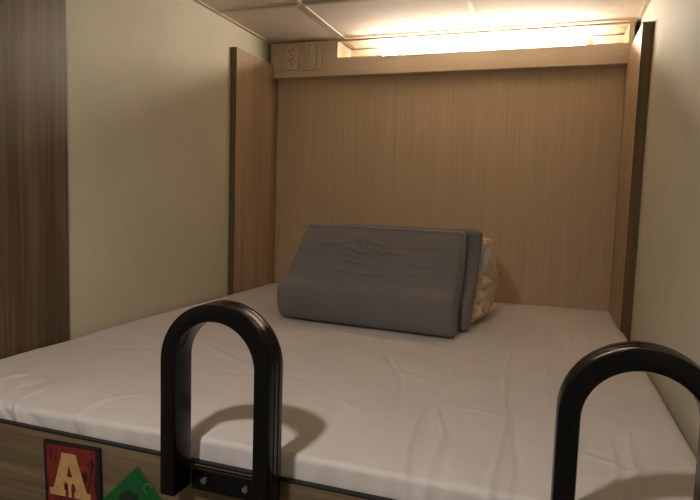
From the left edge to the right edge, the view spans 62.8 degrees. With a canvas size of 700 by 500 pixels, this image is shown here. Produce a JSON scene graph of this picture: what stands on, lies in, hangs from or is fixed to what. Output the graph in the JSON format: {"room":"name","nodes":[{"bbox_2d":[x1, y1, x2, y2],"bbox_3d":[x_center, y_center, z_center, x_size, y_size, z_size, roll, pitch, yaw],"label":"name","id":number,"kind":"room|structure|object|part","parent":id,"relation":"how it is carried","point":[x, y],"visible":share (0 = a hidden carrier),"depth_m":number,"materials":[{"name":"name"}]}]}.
{"room":"dormitory","nodes":[
{"label":"dormitory","id":0,"kind":"room"},
{"bbox_2d":[66,0,277,339],"bbox_3d":[-1.089,0.353,1.608,0.060,2.818,3.980,4,5,19],"label":"wall","id":1,"kind":"structure","parent":0,"point":[149,81],"depth_m":2.24,"materials":[{"name":"white paint"}]},
{"bbox_2d":[0,0,69,358],"bbox_3d":[-1.115,-0.265,1.305,0.012,1.427,1.182,4,5,19],"label":"wall panel","id":2,"kind":"object","parent":1,"relation":"attached to","point":[34,247],"visible":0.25,"depth_m":1.74,"materials":[{"name":"laminate"}]},
{"bbox_2d":[228,47,277,294],"bbox_3d":[-0.508,-0.342,3.034,0.032,1.313,0.442,4,5,19],"label":"wall panel","id":3,"kind":"object","parent":1,"relation":"attached to","point":[253,93],"visible":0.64,"depth_m":2.97,"materials":[{"name":"laminate"}]},
{"bbox_2d":[193,0,650,49],"bbox_3d":[-0.150,-0.967,1.179,1.834,0.053,3.980,4,5,19],"label":"ceiling","id":4,"kind":"structure","parent":0,"point":[270,21],"depth_m":2.62,"materials":[{"name":"tile"}]},
{"bbox_2d":[360,35,610,49],"bbox_3d":[0.466,0.260,3.206,1.834,2.818,0.060,4,5,19],"label":"wall","id":5,"kind":"structure","parent":0,"point":[607,35],"depth_m":2.96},
{"bbox_2d":[270,21,635,81],"bbox_3d":[0.453,-0.987,2.952,1.798,0.182,0.233,4,5,19],"label":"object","id":6,"kind":"object","parent":5,"relation":"attached to","point":[337,60],"visible":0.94,"depth_m":2.83,"materials":[{"name":"laminate"}]},
{"bbox_2d":[284,44,298,69],"bbox_3d":[-0.314,-1.037,3.084,0.082,0.136,0.010,4,5,19],"label":"power socket","id":7,"kind":"object","parent":6,"relation":"attached to","point":[291,62],"visible":1,"depth_m":3.08,"materials":[{"name":"beige plastic"}]},
{"bbox_2d":[305,42,320,70],"bbox_3d":[-0.196,-1.028,3.042,0.085,0.144,0.015,4,5,19],"label":"light switch","id":8,"kind":"object","parent":6,"relation":"attached to","point":[313,49],"visible":1,"depth_m":3.04,"materials":[{"name":"beige plastic"}]},
{"bbox_3d":[0.452,-0.904,2.966,1.798,0.014,0.219,4,5,19],"label":"panel","id":9,"kind":"part","parent":6,"relation":"part of","materials":[{"name":"laminate"}]},
{"bbox_2d":[586,38,593,44],"bbox_3d":[1.130,-0.973,2.704,0.030,0.040,0.034,4,5,19],"label":"light","id":10,"kind":"object","parent":6,"relation":"attached to","point":[590,40],"depth_m":2.69,"materials":[{"name":"beige"}]},
{"bbox_2d":[630,0,699,458],"bbox_3d":[0.701,0.465,0.997,0.060,2.818,3.980,4,5,19],"label":"wall","id":11,"kind":"structure","parent":0,"point":[666,298],"depth_m":1.66,"materials":[{"name":"white paint"}]},
{"bbox_2d":[609,21,653,340],"bbox_3d":[1.187,-0.233,2.449,0.040,1.308,0.452,4,5,19],"label":"wall panel","id":12,"kind":"object","parent":11,"relation":"attached to","point":[638,69],"visible":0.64,"depth_m":2.27,"materials":[{"name":"laminate"}]},
{"bbox_3d":[-0.231,1.834,1.453,1.934,0.050,4.030,4,5,19],"label":"floor","id":13,"kind":"structure","parent":0,"visible":0},
{"bbox_2d":[0,418,395,499],"bbox_3d":[0.048,1.051,2.127,1.833,1.408,1.999,4,5,19],"label":"bunk bed","id":14,"kind":"object","parent":13,"relation":"on","point":[22,472],"visible":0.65,"depth_m":1.22,"materials":[{"name":"laminate"}]},
{"bbox_2d":[43,439,102,499],"bbox_3d":[-0.600,0.506,1.244,0.159,0.182,0.008,4,5,19],"label":"letter sign","id":15,"kind":"object","parent":14,"relation":"attached to","point":[73,471],"visible":1,"depth_m":1.24,"materials":[{"name":"red"}]},
{"bbox_2d":[102,467,160,499],"bbox_3d":[-0.443,0.538,1.194,0.180,0.180,0.006,4,5,19],"label":"sign","id":16,"kind":"object","parent":14,"relation":"attached to","point":[135,486],"visible":1,"depth_m":1.19,"materials":[{"name":"plastic"}]},
{"bbox_2d":[160,300,282,499],"bbox_3d":[-0.237,0.284,1.067,0.227,0.382,0.072,4,5,19],"label":"handle","id":17,"kind":"object","parent":14,"relation":"attached to","point":[262,342],"visible":1,"depth_m":1.05,"materials":[{"name":"black metal"}]},
{"bbox_2d":[274,66,626,311],"bbox_3d":[0.418,-0.272,2.967,1.766,1.244,0.018,4,5,19],"label":"headboard","id":18,"kind":"object","parent":14,"relation":"attached to","point":[528,160],"visible":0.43,"depth_m":2.87,"materials":[{"name":"laminate"}]},
{"bbox_2d":[550,341,699,499],"bbox_3d":[0.419,0.325,0.843,0.227,0.382,0.072,4,5,19],"label":"handle","id":19,"kind":"object","parent":14,"relation":"attached to","point":[603,363],"visible":1,"depth_m":0.82,"materials":[{"name":"black metal"}]},
{"bbox_3d":[0.074,0.373,2.080,1.774,0.097,1.945,4,5,19],"label":"mattress","id":20,"kind":"object","parent":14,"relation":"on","visible":0},
{"bbox_2d":[0,283,696,499],"bbox_3d":[0.072,0.351,2.069,1.810,0.102,1.986,4,5,19],"label":"fitted sheet","id":21,"kind":"object","parent":20,"relation":"on","point":[470,414],"visible":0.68,"depth_m":1.37,"materials":[{"name":"white fabric"}]},
{"bbox_2d":[277,223,466,337],"bbox_3d":[0.094,0.096,2.303,0.757,0.366,0.362,4,6,24],"label":"pillow","id":22,"kind":"object","parent":21,"relation":"on","point":[389,278],"visible":1,"depth_m":2.23,"materials":[{"name":"grey fabric"}]},
{"bbox_2d":[329,223,482,330],"bbox_3d":[0.161,0.087,2.381,0.732,0.372,0.282,4,6,24],"label":"pillow","id":23,"kind":"object","parent":21,"relation":"on","point":[474,236],"visible":0.22,"depth_m":2.25,"materials":[{"name":"grey fabric"}]},
{"bbox_2d":[471,237,497,322],"bbox_3d":[0.255,0.091,2.551,0.778,0.338,0.437,4,6,23],"label":"pillow","id":24,"kind":"object","parent":21,"relation":"on","point":[487,281],"visible":0.14,"depth_m":2.36,"materials":[{"name":"white fabric"}]}
]}

